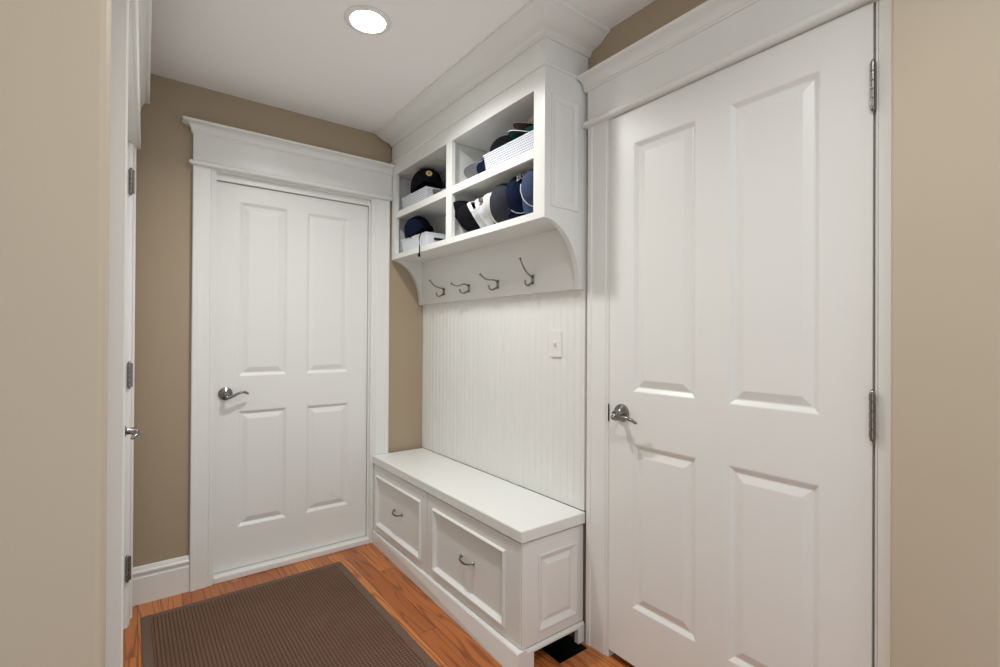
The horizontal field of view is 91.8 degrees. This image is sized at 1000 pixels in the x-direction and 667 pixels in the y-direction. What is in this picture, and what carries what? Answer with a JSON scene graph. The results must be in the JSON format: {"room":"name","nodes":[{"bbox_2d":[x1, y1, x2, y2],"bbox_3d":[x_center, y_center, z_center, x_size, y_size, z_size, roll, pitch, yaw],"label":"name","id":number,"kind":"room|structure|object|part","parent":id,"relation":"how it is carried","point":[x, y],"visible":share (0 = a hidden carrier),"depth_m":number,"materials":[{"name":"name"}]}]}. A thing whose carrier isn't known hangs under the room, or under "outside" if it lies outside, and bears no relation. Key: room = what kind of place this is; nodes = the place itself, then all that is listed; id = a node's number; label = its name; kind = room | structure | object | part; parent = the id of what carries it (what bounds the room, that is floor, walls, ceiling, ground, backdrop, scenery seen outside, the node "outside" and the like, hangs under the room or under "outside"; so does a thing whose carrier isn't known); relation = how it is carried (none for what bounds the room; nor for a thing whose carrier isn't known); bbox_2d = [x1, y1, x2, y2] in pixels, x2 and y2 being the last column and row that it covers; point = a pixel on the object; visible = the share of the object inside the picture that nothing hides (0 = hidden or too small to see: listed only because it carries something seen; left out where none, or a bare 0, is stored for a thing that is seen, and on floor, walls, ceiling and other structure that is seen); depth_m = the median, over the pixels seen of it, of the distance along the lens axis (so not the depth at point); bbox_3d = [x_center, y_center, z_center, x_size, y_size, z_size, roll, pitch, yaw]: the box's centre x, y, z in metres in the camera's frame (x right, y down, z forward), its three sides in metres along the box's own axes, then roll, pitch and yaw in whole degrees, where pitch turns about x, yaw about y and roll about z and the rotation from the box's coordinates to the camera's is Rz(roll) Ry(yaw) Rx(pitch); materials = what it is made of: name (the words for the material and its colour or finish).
{"room":"mudroom","nodes":[
{"label":"mudroom","id":0,"kind":"room"},
{"bbox_2d":[0,0,111,666],"bbox_3d":[-0.988,0.012,0.533,0.864,2.432,0.140,1,0,-37],"label":"wall","id":1,"kind":"structure","parent":0,"point":[55,55],"depth_m":0.70,"materials":[{"name":"beige paint"}]},
{"bbox_2d":[133,74,422,566],"bbox_3d":[-1.149,0.021,2.687,1.800,2.432,0.160,1,0,-37],"label":"wall","id":2,"kind":"structure","parent":0,"point":[164,173],"depth_m":2.30,"materials":[{"name":"beige paint"}]},
{"bbox_2d":[132,555,189,605],"bbox_3d":[-1.587,1.147,2.246,0.246,0.170,0.016,1,0,-37],"label":"baseboard","id":3,"kind":"structure","parent":2,"relation":"attached to","point":[170,577],"depth_m":2.25,"materials":[{"name":"white paint"}]},
{"bbox_2d":[182,116,394,591],"bbox_3d":[-1.102,0.113,2.628,1.063,2.247,0.150,1,0,-37],"label":"trim","id":4,"kind":"structure","parent":2,"relation":"attached to","point":[221,152],"depth_m":2.48,"materials":[{"name":"white paint"}]},
{"bbox_3d":[-1.445,0.211,2.349,0.089,2.044,0.022,1,0,-37],"label":"casing leg","id":5,"kind":"part","parent":4,"relation":"part of","materials":[{"name":"white paint"}]},
{"bbox_3d":[-1.071,-0.983,2.601,1.063,0.055,0.070,1,0,-37],"label":"crown moulding","id":6,"kind":"part","parent":4,"relation":"part of","materials":[{"name":"white paint"}]},
{"bbox_3d":[-1.115,1.222,2.654,0.798,0.030,0.090,1,0,-37],"label":"sill","id":7,"kind":"part","parent":4,"relation":"part of","materials":[{"name":"white paint"}]},
{"bbox_3d":[-0.715,0.218,2.900,0.098,2.044,0.022,1,0,-37],"label":"casing leg","id":8,"kind":"part","parent":4,"relation":"part of","materials":[{"name":"white paint"}]},
{"bbox_2d":[214,181,367,573],"bbox_3d":[-1.103,0.220,2.649,0.788,1.965,0.096,1,0,-37],"label":"door","id":9,"kind":"structure","parent":2,"relation":"in","point":[292,269],"depth_m":2.63,"materials":[{"name":"white paint"}]},
{"bbox_3d":[-1.326,0.309,2.442,0.114,0.037,0.035,1,0,-37],"label":"lever","id":10,"kind":"part","parent":9,"relation":"part of","materials":[{"name":"silver metal"}]},
{"bbox_2d":[123,543,634,666],"bbox_3d":[-0.570,1.244,1.323,2.500,0.020,3.100,1,0,-37],"label":"floor","id":11,"kind":"structure","parent":0,"point":[434,630],"depth_m":2.16,"materials":[{"name":"brown wood"}]},
{"bbox_2d":[140,561,438,666],"bbox_3d":[-0.698,1.230,1.696,0.869,0.009,1.671,1,0,-38],"label":"doormat","id":12,"kind":"object","parent":11,"relation":"on","point":[323,616],"visible":1,"depth_m":2.00,"materials":[{"name":"brown fabric"}]},
{"bbox_2d":[373,448,584,666],"bbox_3d":[-0.214,0.980,2.399,0.360,0.521,1.381,1,0,-37],"label":"storage bench","id":13,"kind":"object","parent":11,"relation":"on","point":[503,559],"visible":1,"depth_m":2.01,"materials":[{"name":"white paint"}]},
{"bbox_3d":[-0.546,0.964,2.605,0.030,0.384,0.647,1,0,-37],"label":"drawer","id":14,"kind":"part","parent":13,"relation":"part of","materials":[{"name":"white paint"}]},
{"bbox_3d":[-0.150,0.969,2.062,0.030,0.020,0.109,1,0,-37],"label":"drawer pull","id":15,"kind":"part","parent":13,"relation":"part of","materials":[{"name":"silver metal"}]},
{"bbox_3d":[-0.135,0.964,2.059,0.030,0.384,0.707,1,0,-37],"label":"drawer","id":16,"kind":"part","parent":13,"relation":"part of","materials":[{"name":"white paint"}]},
{"bbox_3d":[-0.203,0.743,2.407,0.336,0.046,1.381,1,0,-37],"label":"seat","id":17,"kind":"part","parent":13,"relation":"part of","materials":[{"name":"white paint"}]},
{"bbox_3d":[0.205,0.966,1.873,0.320,0.386,0.023,1,0,-37],"label":"panel","id":18,"kind":"part","parent":13,"relation":"part of","materials":[{"name":"white paint"}]},
{"bbox_2d":[535,630,586,662],"bbox_3d":[0.110,1.327,2.098,0.171,0.169,0.602,1,0,-37],"label":"floor vent","id":19,"kind":"object","parent":11,"relation":"in","point":[564,648],"visible":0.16,"depth_m":2.02,"materials":[{"name":"black metal"}]},
{"bbox_2d":[150,0,654,132],"bbox_3d":[-0.556,-1.228,1.334,2.500,0.060,3.100,1,0,-37],"label":"ceiling","id":20,"kind":"structure","parent":0,"point":[303,57],"depth_m":2.02,"materials":[{"name":"white paint"}]},
{"bbox_2d":[344,5,390,34],"bbox_3d":[-0.504,-1.191,1.849,0.174,0.007,0.174,1,0,-37],"label":"recessed light","id":21,"kind":"object","parent":20,"relation":"in","point":[364,19],"visible":1,"depth_m":1.84,"materials":[{"name":"white plastic"}]},
{"bbox_2d":[425,0,706,637],"bbox_3d":[0.457,0.027,1.977,0.160,2.432,2.907,1,0,-37],"label":"wall","id":22,"kind":"structure","parent":0,"point":[658,13],"depth_m":1.81,"materials":[{"name":"beige paint"}]},
{"bbox_2d":[374,0,609,304],"bbox_3d":[-0.164,-0.686,2.385,0.356,1.012,1.504,1,0,-37],"label":"upper cabinet","id":23,"kind":"object","parent":22,"relation":"attached to","point":[531,64],"depth_m":2.13,"materials":[{"name":"white paint"}]},
{"bbox_3d":[-0.556,-0.603,3.012,0.218,0.847,0.030,1,0,-37],"label":"panel","id":24,"kind":"part","parent":23,"relation":"part of","materials":[{"name":"white paint"}]},
{"bbox_2d":[401,168,443,208],"bbox_3d":[-0.418,-0.835,2.794,0.286,0.228,0.353,1,0,-37],"label":"basket","id":25,"kind":"object","parent":23,"relation":"on","point":[425,192],"depth_m":2.73,"materials":[{"name":"plastic"}]},
{"bbox_3d":[-0.415,-0.875,2.790,0.193,0.148,0.293,0,0,-16],"label":"cap","id":26,"kind":"part","parent":25,"relation":"part of","materials":[{"name":"black fabric"}]},
{"bbox_2d":[401,216,445,256],"bbox_3d":[-0.441,-0.549,2.803,0.224,0.269,0.331,1,0,-37],"label":"basket","id":27,"kind":"object","parent":23,"relation":"in","point":[426,238],"depth_m":2.76,"materials":[{"name":"white plastic"}]},
{"bbox_3d":[-0.491,-0.627,2.846,0.161,0.102,0.194,-19,1,-26],"label":"crown","id":28,"kind":"part","parent":27,"relation":"part of","materials":[{"name":"blue fabric"}]},
{"bbox_3d":[-0.451,-0.549,2.796,0.163,0.269,0.314,0,0,-30],"label":"cap","id":29,"kind":"part","parent":27,"relation":"part of","materials":[{"name":"blue fabric"}]},
{"bbox_3d":[-0.282,-0.743,2.583,0.206,0.058,0.128,1,0,-43],"label":"cap","id":30,"kind":"part","parent":23,"relation":"part of","materials":[{"name":"grey fabric"}]},
{"bbox_3d":[-0.065,-0.696,2.529,0.016,0.503,1.333,1,0,-37],"label":"panel","id":31,"kind":"part","parent":23,"relation":"part of","materials":[{"name":"white paint"}]},
{"bbox_3d":[-0.152,-0.571,2.352,0.201,0.166,0.097,0,0,21],"label":"cap","id":32,"kind":"part","parent":23,"relation":"part of","materials":[{"name":"black fabric"}]},
{"bbox_2d":[400,160,533,221],"bbox_3d":[-0.152,-0.708,2.463,0.200,0.026,1.333,1,0,-37],"label":"shelf","id":33,"kind":"object","parent":23,"relation":"attached to","point":[433,208],"depth_m":2.41,"materials":[{"name":"white paint"}]},
{"bbox_3d":[-0.242,-0.735,2.401,0.019,0.584,1.344,1,0,-37],"label":"frame","id":34,"kind":"part","parent":23,"relation":"part of","materials":[{"name":"white paint"}]},
{"bbox_3d":[-0.060,-0.794,2.344,0.253,0.128,0.137,0,0,29],"label":"cap","id":35,"kind":"part","parent":23,"relation":"part of","materials":[{"name":"grey fabric"}]},
{"bbox_3d":[-0.090,-0.553,2.359,0.111,0.159,0.216,0,0,13],"label":"cap","id":36,"kind":"part","parent":23,"relation":"part of","materials":[{"name":"white fabric"}]},
{"bbox_3d":[-0.019,-0.807,2.336,0.175,0.078,0.145,3,-38,28],"label":"crown","id":37,"kind":"part","parent":23,"relation":"part of","materials":[{"name":"blue fabric"}]},
{"bbox_3d":[-0.033,-0.555,2.297,0.106,0.164,0.214,0,0,27],"label":"cap","id":38,"kind":"part","parent":23,"relation":"part of","materials":[{"name":"white fabric"}]},
{"bbox_3d":[-0.147,-1.027,2.451,0.246,0.013,1.378,1,0,-37],"label":"bead moulding","id":39,"kind":"part","parent":23,"relation":"part of","materials":[{"name":"white paint"}]},
{"bbox_3d":[0.014,-0.560,2.243,0.107,0.168,0.217,0,0,30],"label":"cap","id":40,"kind":"part","parent":23,"relation":"part of","materials":[{"name":"beige fabric"}]},
{"bbox_3d":[-0.157,-1.159,2.378,0.352,0.066,1.484,1,0,-37],"label":"crown moulding","id":41,"kind":"part","parent":23,"relation":"part of","materials":[{"name":"white paint"}]},
{"bbox_3d":[0.030,-0.559,2.166,0.153,0.210,0.166,0,0,-17],"label":"cap","id":42,"kind":"part","parent":23,"relation":"part of","materials":[{"name":"grey fabric"}]},
{"bbox_2d":[483,115,533,169],"bbox_3d":[0.096,-0.820,2.104,0.280,0.198,0.445,1,0,-37],"label":"basket","id":43,"kind":"object","parent":23,"relation":"on","point":[524,143],"depth_m":2.04,"materials":[{"name":"wicker"}]},
{"bbox_3d":[0.066,-0.838,2.185,0.245,0.119,0.154,0,0,36],"label":"cap","id":44,"kind":"part","parent":43,"relation":"part of","materials":[{"name":"black fabric"}]},
{"bbox_3d":[0.152,-0.840,2.027,0.235,0.084,0.142,0,0,-8],"label":"cap","id":45,"kind":"part","parent":43,"relation":"part of","materials":[{"name":"green fabric"}]},
{"bbox_3d":[0.171,-0.879,2.019,0.226,0.081,0.141,0,0,-14],"label":"cap","id":46,"kind":"part","parent":43,"relation":"part of","materials":[{"name":"brown fabric"}]},
{"bbox_3d":[0.185,-0.848,2.035,0.172,0.059,0.142,6,-7,-5],"label":"crown","id":47,"kind":"part","parent":43,"relation":"part of","materials":[{"name":"green fabric"}]},
{"bbox_3d":[0.088,-0.577,2.076,0.140,0.216,0.094,0,0,2],"label":"cap","id":48,"kind":"part","parent":23,"relation":"part of","materials":[{"name":"blue fabric"}]},
{"bbox_3d":[0.152,-0.576,1.970,0.140,0.216,0.092,0,0,2],"label":"cap","id":49,"kind":"part","parent":23,"relation":"part of","materials":[{"name":"blue fabric"}]},
{"bbox_3d":[0.256,-0.603,1.920,0.236,0.847,0.025,1,0,-37],"label":"panel","id":50,"kind":"part","parent":23,"relation":"part of","materials":[{"name":"white paint"}]},
{"bbox_3d":[0.266,-0.743,1.907,0.236,0.568,0.006,1,0,-37],"label":"panel","id":51,"kind":"part","parent":23,"relation":"part of","materials":[{"name":"white paint"}]},
{"bbox_2d":[422,289,586,510],"bbox_3d":[-0.070,0.269,2.528,0.013,0.902,1.389,1,0,-37],"label":"beadboard panel","id":52,"kind":"object","parent":22,"relation":"attached to","point":[495,400],"visible":0.96,"depth_m":2.35,"materials":[{"name":"white paint"}]},
{"bbox_2d":[550,330,561,356],"bbox_3d":[0.238,0.044,2.097,0.018,0.115,0.070,1,0,-37],"label":"light switch","id":53,"kind":"object","parent":52,"relation":"attached to","point":[556,335],"visible":1,"depth_m":2.09,"materials":[{"name":"white plastic"}]},
{"bbox_2d":[577,0,891,666],"bbox_3d":[0.653,0.109,1.569,0.136,2.266,1.008,1,0,-37],"label":"trim","id":54,"kind":"structure","parent":22,"relation":"attached to","point":[714,36],"depth_m":1.58,"materials":[{"name":"white paint"}]},
{"bbox_3d":[0.390,0.205,1.910,0.025,2.074,0.108,1,0,-37],"label":"casing leg","id":55,"kind":"part","parent":54,"relation":"part of","materials":[{"name":"white paint"}]},
{"bbox_3d":[0.635,-0.998,1.552,0.070,0.052,1.002,1,0,-37],"label":"crown moulding","id":56,"kind":"part","parent":54,"relation":"part of","materials":[{"name":"white paint"}]},
{"bbox_3d":[0.940,0.205,1.180,0.025,2.074,0.041,1,0,-37],"label":"casing leg","id":57,"kind":"part","parent":54,"relation":"part of","materials":[{"name":"white paint"}]},
{"bbox_2d":[608,3,876,666],"bbox_3d":[0.662,0.193,1.519,0.096,2.030,0.841,1,0,-37],"label":"door","id":58,"kind":"structure","parent":22,"relation":"in","point":[742,405],"depth_m":1.44,"materials":[{"name":"white paint"}]},
{"bbox_3d":[0.447,0.305,1.751,0.035,0.037,0.108,1,0,-37],"label":"lever","id":59,"kind":"part","parent":58,"relation":"part of","materials":[{"name":"silver metal"}]},
{"bbox_2d":[890,0,999,666],"bbox_3d":[0.990,0.026,1.074,0.075,2.432,0.183,1,0,-37],"label":"wall pier","id":60,"kind":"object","parent":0,"point":[945,487],"visible":1,"depth_m":1.05,"materials":[{"name":"beige paint"}]},
{"bbox_3d":[-1.229,0.015,1.454,0.120,2.432,1.800,1,0,-36],"label":"wall","id":61,"kind":"structure","parent":0,"visible":0},
{"bbox_2d":[105,0,151,666],"bbox_3d":[-1.243,0.094,1.592,0.142,2.275,1.358,1,0,-36],"label":"trim","id":62,"kind":"structure","parent":61,"relation":"attached to","point":[131,20],"depth_m":1.09,"materials":[{"name":"white paint"}]},
{"bbox_3d":[-0.892,0.209,1.124,0.036,2.044,0.100,1,0,-36],"label":"casing leg","id":63,"kind":"part","parent":62,"relation":"part of","materials":[{"name":"white paint"}]},
{"bbox_3d":[-1.584,0.209,2.068,0.036,2.044,0.100,1,0,-36],"label":"casing leg","id":64,"kind":"part","parent":62,"relation":"part of","materials":[{"name":"white paint"}]},
{"bbox_3d":[-1.212,-0.996,1.615,0.082,0.095,1.358,1,0,-36],"label":"crown moulding","id":65,"kind":"part","parent":62,"relation":"part of","materials":[{"name":"white paint"}]},
{"bbox_2d":[125,168,134,582],"bbox_3d":[-1.410,0.208,1.803,0.062,2.026,0.534,1,0,-36],"label":"hinges","id":66,"kind":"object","parent":61,"relation":"in","point":[131,171],"depth_m":2.02,"materials":[{"name":"silver metal"}]},
{"bbox_2d":[125,426,141,439],"bbox_3d":[-1.078,0.209,1.380,0.096,2.026,0.534,1,0,-36],"label":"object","id":67,"kind":"structure","parent":61,"relation":"in","point":[134,431],"depth_m":1.55,"materials":[{"name":"silver metal"}]},
{"bbox_3d":[-1.150,0.317,1.529,0.035,0.026,0.114,1,0,-36],"label":"lever","id":68,"kind":"part","parent":67,"relation":"part of","materials":[{"name":"silver metal"}]}
]}

